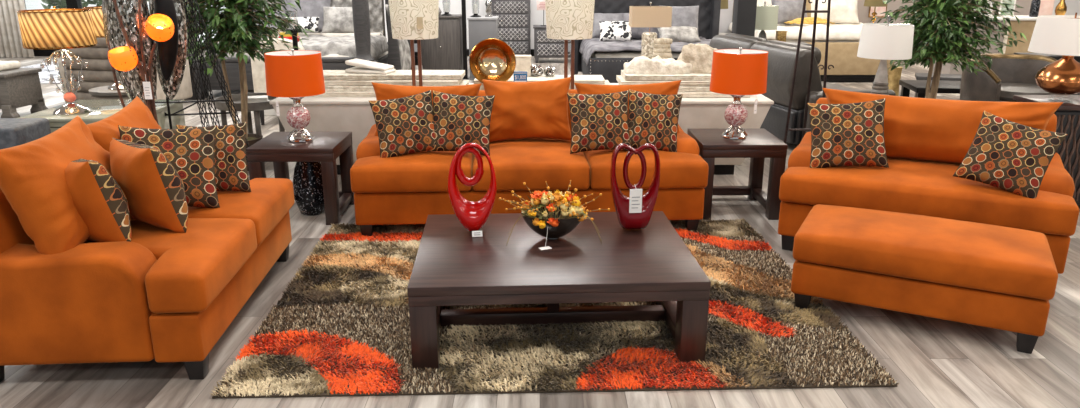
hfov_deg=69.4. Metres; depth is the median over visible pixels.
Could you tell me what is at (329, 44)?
comforter
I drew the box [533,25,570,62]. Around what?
nightstand
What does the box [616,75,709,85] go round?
folded throw
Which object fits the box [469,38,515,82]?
bowl
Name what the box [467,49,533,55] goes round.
baseboard
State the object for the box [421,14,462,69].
chest
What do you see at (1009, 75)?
barrel chair
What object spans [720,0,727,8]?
lamp
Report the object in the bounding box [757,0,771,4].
bed pillow
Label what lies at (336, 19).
bed pillow
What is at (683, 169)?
seat cushion
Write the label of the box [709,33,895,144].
couch
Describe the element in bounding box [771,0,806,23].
bed pillow
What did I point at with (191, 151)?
throw pillow
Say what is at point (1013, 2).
framed print
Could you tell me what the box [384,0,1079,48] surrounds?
wall
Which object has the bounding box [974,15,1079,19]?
countertop
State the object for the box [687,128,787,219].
end table
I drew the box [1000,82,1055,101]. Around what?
table
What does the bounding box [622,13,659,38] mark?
bed pillow
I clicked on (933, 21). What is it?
ficus tree
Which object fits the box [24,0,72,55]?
window
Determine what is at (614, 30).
bed pillow
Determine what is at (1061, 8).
brass vase
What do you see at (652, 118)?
throw pillow
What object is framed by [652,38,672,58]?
throw
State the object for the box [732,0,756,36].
column
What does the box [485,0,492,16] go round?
figurine
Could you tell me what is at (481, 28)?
base cabinet
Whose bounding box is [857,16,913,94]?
lamp
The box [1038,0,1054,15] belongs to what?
card
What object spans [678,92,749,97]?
folded throw
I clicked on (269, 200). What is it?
seat cushion
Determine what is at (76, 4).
window
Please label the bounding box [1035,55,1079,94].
lamp base
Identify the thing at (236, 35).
ficus tree
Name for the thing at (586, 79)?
folded throw
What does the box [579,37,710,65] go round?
quilt
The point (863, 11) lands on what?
wall
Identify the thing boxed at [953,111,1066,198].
throw pillow
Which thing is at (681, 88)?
folded throw
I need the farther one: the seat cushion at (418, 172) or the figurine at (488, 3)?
the figurine at (488, 3)
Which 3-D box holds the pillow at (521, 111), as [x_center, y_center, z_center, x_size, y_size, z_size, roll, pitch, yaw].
[-0.087,-0.666,5.536,0.640,0.455,0.273,-2,4,-3]
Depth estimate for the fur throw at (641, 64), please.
6.64 m
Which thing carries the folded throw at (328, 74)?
on the folded throw at (327, 82)
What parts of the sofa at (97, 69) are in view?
arm, arm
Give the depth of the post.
12.49 m
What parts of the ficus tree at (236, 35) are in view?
pot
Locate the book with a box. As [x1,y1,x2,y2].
[345,58,395,73]
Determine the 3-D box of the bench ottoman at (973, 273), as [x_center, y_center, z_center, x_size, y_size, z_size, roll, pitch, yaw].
[1.922,0.333,3.992,1.136,0.469,0.630,8,19,26]
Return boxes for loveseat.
[0,96,294,381]
[778,88,1078,273]
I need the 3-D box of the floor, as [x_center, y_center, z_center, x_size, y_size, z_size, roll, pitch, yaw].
[0.000,-0.134,6.537,30.000,0.100,20.600,0,17,0]
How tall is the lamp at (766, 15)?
0.519 m
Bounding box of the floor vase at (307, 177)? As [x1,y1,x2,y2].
[293,162,324,215]
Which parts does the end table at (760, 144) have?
leg, rail, leg, rail, leg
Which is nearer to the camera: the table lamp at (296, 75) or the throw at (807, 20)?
the table lamp at (296, 75)
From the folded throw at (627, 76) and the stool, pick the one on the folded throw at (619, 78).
the folded throw at (627, 76)
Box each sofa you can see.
[58,38,192,103]
[350,77,708,236]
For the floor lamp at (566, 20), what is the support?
on the floor
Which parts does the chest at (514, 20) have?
drawer, drawer, drawer, drawer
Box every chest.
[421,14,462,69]
[491,0,530,54]
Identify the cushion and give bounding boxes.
[84,218,256,312]
[130,178,294,246]
[350,151,473,192]
[472,139,589,190]
[583,148,708,189]
[779,157,1078,235]
[793,204,1057,299]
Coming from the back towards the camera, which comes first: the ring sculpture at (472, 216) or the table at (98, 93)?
the table at (98, 93)
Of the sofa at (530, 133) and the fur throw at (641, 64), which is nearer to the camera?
the sofa at (530, 133)
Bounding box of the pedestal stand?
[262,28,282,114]
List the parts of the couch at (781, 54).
backrest, backrest, seat, arm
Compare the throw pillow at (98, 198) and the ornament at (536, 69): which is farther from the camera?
the ornament at (536, 69)
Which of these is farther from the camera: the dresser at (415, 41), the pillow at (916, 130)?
the dresser at (415, 41)
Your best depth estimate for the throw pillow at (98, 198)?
3.34 m
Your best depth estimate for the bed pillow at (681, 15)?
11.99 m
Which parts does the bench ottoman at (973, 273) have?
leg, leg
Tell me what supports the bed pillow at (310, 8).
on the bed at (368, 41)
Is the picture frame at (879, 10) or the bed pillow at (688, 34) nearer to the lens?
the bed pillow at (688, 34)
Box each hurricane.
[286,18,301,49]
[442,3,451,15]
[470,4,480,16]
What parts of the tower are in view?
leg, leg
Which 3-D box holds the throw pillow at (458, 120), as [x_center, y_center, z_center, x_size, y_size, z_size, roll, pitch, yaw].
[-0.525,-0.536,5.188,0.454,0.419,0.222,0,17,-1]
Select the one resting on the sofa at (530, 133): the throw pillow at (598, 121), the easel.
the throw pillow at (598, 121)
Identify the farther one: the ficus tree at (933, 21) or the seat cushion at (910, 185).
the ficus tree at (933, 21)
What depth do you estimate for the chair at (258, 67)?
8.69 m
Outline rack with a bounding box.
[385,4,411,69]
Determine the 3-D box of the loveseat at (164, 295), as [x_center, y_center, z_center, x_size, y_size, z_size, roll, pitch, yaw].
[-1.959,0.062,3.917,1.053,1.029,1.588,-1,17,-3]
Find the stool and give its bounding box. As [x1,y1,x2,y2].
[888,67,902,95]
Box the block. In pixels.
[775,31,787,41]
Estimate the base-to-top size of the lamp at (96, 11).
0.780 m
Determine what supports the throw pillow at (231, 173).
on the loveseat at (164, 295)
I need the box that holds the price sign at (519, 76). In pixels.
[514,71,526,81]
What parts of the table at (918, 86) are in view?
leg, leg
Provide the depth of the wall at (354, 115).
6.45 m
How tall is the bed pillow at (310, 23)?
0.223 m
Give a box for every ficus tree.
[183,0,313,170]
[869,0,1026,98]
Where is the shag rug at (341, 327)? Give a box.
[211,218,898,398]
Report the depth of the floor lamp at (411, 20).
5.78 m
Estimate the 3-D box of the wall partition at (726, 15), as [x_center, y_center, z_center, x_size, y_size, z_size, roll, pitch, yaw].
[3.090,-3.674,13.984,0.740,2.400,0.100,0,17,0]
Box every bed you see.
[183,0,388,99]
[570,0,720,82]
[728,0,893,80]
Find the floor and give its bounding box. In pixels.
[0,56,1079,407]
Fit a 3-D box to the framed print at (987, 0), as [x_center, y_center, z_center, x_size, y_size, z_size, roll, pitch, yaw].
[6.660,-2.975,11.636,0.200,0.340,0.020,0,17,0]
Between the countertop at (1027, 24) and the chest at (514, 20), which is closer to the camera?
the countertop at (1027, 24)
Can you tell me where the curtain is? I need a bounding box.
[0,0,33,57]
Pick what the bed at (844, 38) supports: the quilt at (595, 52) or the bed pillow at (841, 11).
the bed pillow at (841, 11)
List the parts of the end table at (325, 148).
leg, leg, leg, rail, leg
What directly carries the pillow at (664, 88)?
on the sofa at (530, 133)
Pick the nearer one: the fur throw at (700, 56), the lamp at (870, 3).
the fur throw at (700, 56)
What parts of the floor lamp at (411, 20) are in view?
post, lamp shade, post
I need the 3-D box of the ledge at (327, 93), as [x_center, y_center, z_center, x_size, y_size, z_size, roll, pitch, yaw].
[-1.370,-0.981,6.762,1.420,0.042,0.449,0,17,0]
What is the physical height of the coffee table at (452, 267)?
0.392 m
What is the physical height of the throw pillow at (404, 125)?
0.439 m
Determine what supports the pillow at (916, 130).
on the loveseat at (927, 140)
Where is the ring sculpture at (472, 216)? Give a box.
[448,143,496,236]
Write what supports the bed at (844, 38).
on the floor
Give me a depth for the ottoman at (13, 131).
5.36 m
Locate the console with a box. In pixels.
[1014,53,1079,62]
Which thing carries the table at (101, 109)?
on the floor
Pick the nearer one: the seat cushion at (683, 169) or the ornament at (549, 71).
the seat cushion at (683, 169)
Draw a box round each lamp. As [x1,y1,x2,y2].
[17,6,96,115]
[82,6,123,89]
[102,0,187,124]
[264,48,324,142]
[388,0,438,85]
[545,0,594,88]
[629,2,671,58]
[710,47,767,139]
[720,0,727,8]
[755,2,778,38]
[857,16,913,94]
[864,0,886,22]
[1028,12,1079,94]
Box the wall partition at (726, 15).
[719,0,733,32]
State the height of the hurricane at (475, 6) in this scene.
0.360 m
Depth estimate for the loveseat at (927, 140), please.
4.66 m
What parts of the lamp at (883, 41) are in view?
lamp shade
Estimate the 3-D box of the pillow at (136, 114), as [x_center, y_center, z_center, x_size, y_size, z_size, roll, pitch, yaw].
[-2.180,-0.266,4.157,0.277,0.500,0.720,-18,20,2]
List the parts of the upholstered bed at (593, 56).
rail, nailhead trim, footboard, mattress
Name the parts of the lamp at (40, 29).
lamp shade, branch stem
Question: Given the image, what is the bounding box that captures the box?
[515,55,530,75]
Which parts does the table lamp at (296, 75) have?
lamp shade, globe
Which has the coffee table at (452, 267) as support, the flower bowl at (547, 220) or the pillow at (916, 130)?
the flower bowl at (547, 220)
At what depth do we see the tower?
6.20 m
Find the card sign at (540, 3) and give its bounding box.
[537,0,545,25]
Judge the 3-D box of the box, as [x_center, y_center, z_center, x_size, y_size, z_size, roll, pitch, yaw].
[-0.150,-1.218,6.859,0.148,0.176,0.108,0,17,0]
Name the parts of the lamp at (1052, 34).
lamp shade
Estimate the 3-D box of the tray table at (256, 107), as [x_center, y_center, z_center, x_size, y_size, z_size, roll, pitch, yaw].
[-2.660,-0.702,7.254,0.620,0.575,0.620,0,17,0]
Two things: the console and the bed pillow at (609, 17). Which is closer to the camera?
the console
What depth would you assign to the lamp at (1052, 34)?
5.44 m
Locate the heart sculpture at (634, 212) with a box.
[610,143,659,228]
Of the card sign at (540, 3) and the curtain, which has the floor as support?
the curtain
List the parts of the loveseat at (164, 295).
leg, frame, arm, leg, leg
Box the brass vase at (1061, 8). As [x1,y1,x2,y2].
[1055,0,1066,14]
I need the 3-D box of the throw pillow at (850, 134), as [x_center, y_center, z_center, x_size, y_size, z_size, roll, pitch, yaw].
[1.907,-0.431,4.842,0.491,0.443,0.255,4,17,14]
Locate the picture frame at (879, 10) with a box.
[868,7,886,16]
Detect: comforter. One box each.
[200,33,387,57]
[728,23,862,39]
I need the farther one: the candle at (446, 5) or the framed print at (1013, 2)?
the candle at (446, 5)
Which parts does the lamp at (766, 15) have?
lamp shade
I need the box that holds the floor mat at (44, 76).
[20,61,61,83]
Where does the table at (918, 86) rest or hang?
on the floor
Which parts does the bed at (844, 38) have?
headboard, mattress, footboard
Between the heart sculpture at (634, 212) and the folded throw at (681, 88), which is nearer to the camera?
the heart sculpture at (634, 212)
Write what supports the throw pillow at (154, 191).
on the loveseat at (164, 295)
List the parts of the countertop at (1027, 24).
grey panel, tan panel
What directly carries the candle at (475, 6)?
on the hurricane at (475, 6)
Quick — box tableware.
[248,95,269,102]
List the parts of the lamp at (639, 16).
lamp shade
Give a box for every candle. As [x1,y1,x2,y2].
[444,3,448,11]
[473,4,477,13]
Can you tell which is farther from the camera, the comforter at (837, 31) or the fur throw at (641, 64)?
the comforter at (837, 31)
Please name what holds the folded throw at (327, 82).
on the folded throw at (463, 82)
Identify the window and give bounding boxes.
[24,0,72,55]
[71,0,81,8]
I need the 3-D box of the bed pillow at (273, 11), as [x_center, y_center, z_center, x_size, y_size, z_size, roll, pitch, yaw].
[-4.350,-2.868,12.287,0.667,0.340,0.293,-1,17,-2]
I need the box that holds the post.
[461,0,468,78]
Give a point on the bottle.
(1035, 4)
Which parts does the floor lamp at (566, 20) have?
post, lamp shade, post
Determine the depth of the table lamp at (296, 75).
5.27 m
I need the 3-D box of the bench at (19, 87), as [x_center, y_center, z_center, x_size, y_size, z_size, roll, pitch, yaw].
[-6.951,-1.390,9.436,1.610,0.640,0.620,2,17,6]
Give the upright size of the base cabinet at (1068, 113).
0.795 m
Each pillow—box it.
[0,115,111,253]
[65,159,131,241]
[87,96,160,151]
[109,138,187,232]
[118,125,219,207]
[176,122,250,191]
[249,11,285,32]
[282,0,330,31]
[285,17,318,31]
[322,7,369,32]
[369,90,435,157]
[372,82,481,135]
[427,90,494,155]
[482,77,571,141]
[567,90,631,153]
[574,80,680,132]
[592,13,628,37]
[599,21,631,40]
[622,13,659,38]
[628,89,682,151]
[657,26,700,42]
[659,5,698,37]
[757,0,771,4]
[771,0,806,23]
[807,98,888,167]
[810,0,858,23]
[823,88,1062,163]
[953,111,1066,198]
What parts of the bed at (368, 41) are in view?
footboard, mattress, rail, headboard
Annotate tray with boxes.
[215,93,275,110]
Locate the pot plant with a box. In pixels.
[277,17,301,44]
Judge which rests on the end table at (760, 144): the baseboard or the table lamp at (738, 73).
the table lamp at (738, 73)
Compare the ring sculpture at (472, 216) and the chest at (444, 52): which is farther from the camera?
the chest at (444, 52)
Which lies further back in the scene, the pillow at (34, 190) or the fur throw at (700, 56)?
the fur throw at (700, 56)
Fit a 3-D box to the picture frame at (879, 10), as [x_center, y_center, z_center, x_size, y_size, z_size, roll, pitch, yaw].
[6.250,-3.577,14.429,0.320,0.240,0.024,0,17,0]
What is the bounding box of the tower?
[155,0,248,161]
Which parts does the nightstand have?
drawer, drawer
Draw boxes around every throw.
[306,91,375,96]
[323,70,464,79]
[324,79,462,85]
[325,80,468,90]
[474,75,604,84]
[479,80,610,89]
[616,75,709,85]
[618,83,710,91]
[621,70,710,79]
[623,56,692,73]
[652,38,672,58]
[677,43,717,73]
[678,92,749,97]
[784,17,834,23]
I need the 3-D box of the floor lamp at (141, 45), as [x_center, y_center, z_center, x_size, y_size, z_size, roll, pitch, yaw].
[-2.745,-0.935,5.465,0.591,2.050,0.501,0,17,0]
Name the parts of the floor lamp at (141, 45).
lamp shade, lamp shade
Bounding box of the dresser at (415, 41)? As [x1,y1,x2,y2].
[414,40,421,64]
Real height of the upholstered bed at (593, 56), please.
1.530 m
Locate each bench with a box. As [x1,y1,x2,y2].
[0,61,47,117]
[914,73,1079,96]
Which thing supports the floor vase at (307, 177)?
on the floor
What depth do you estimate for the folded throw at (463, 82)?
6.58 m
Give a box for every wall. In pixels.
[269,83,773,174]
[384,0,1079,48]
[857,0,1031,63]
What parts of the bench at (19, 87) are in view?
leg, rail, leg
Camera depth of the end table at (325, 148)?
5.38 m
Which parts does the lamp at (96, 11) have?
lamp shade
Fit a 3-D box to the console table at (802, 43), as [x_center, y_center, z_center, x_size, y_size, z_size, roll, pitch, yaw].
[3.055,-1.671,10.095,0.750,0.800,0.340,0,17,0]
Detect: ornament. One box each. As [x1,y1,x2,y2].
[530,64,542,75]
[544,66,554,76]
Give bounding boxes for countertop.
[932,15,1079,74]
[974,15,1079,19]
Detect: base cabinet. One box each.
[467,16,498,79]
[1013,95,1079,204]
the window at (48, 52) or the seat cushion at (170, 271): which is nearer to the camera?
the seat cushion at (170, 271)
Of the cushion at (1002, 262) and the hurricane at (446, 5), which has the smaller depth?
the cushion at (1002, 262)
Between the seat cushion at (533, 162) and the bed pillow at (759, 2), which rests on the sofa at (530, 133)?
the seat cushion at (533, 162)
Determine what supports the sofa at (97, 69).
on the floor
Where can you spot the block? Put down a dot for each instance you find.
(780, 35)
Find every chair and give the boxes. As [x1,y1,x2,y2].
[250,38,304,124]
[960,53,1056,101]
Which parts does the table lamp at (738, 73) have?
globe, lamp shade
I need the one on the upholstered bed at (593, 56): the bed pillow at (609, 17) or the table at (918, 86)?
the bed pillow at (609, 17)
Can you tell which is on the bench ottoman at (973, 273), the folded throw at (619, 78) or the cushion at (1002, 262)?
the cushion at (1002, 262)
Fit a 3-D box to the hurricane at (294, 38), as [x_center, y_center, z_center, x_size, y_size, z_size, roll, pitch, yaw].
[-2.530,-1.351,8.156,0.240,1.300,0.240,0,17,0]
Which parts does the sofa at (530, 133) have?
leg, arm, frame, arm, leg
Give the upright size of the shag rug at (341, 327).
0.035 m
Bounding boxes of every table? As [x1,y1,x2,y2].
[19,99,185,132]
[88,85,156,99]
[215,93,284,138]
[246,132,353,224]
[407,211,710,369]
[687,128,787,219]
[790,42,811,45]
[899,80,960,97]
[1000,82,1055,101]
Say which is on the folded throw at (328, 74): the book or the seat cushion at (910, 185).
the book
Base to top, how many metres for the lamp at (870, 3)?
0.690 m
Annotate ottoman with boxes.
[0,118,50,148]
[791,204,1057,353]
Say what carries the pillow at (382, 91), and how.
on the sofa at (530, 133)
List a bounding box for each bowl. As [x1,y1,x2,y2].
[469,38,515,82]
[499,180,609,249]
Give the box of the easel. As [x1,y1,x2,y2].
[784,0,833,142]
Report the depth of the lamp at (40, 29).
5.57 m
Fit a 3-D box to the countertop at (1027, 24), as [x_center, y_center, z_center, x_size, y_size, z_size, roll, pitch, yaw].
[7.200,-2.287,11.738,2.360,1.035,0.680,0,17,0]
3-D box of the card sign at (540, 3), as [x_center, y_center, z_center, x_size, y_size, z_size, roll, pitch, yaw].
[0.070,-3.617,14.784,0.238,0.470,0.117,-8,18,-24]
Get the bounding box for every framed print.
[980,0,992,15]
[999,0,1015,16]
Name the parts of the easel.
leg, leg, leg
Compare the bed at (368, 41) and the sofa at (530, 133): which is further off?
the bed at (368, 41)
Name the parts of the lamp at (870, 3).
ball stem, lamp shade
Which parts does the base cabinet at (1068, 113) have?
door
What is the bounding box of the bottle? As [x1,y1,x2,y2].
[1029,0,1040,16]

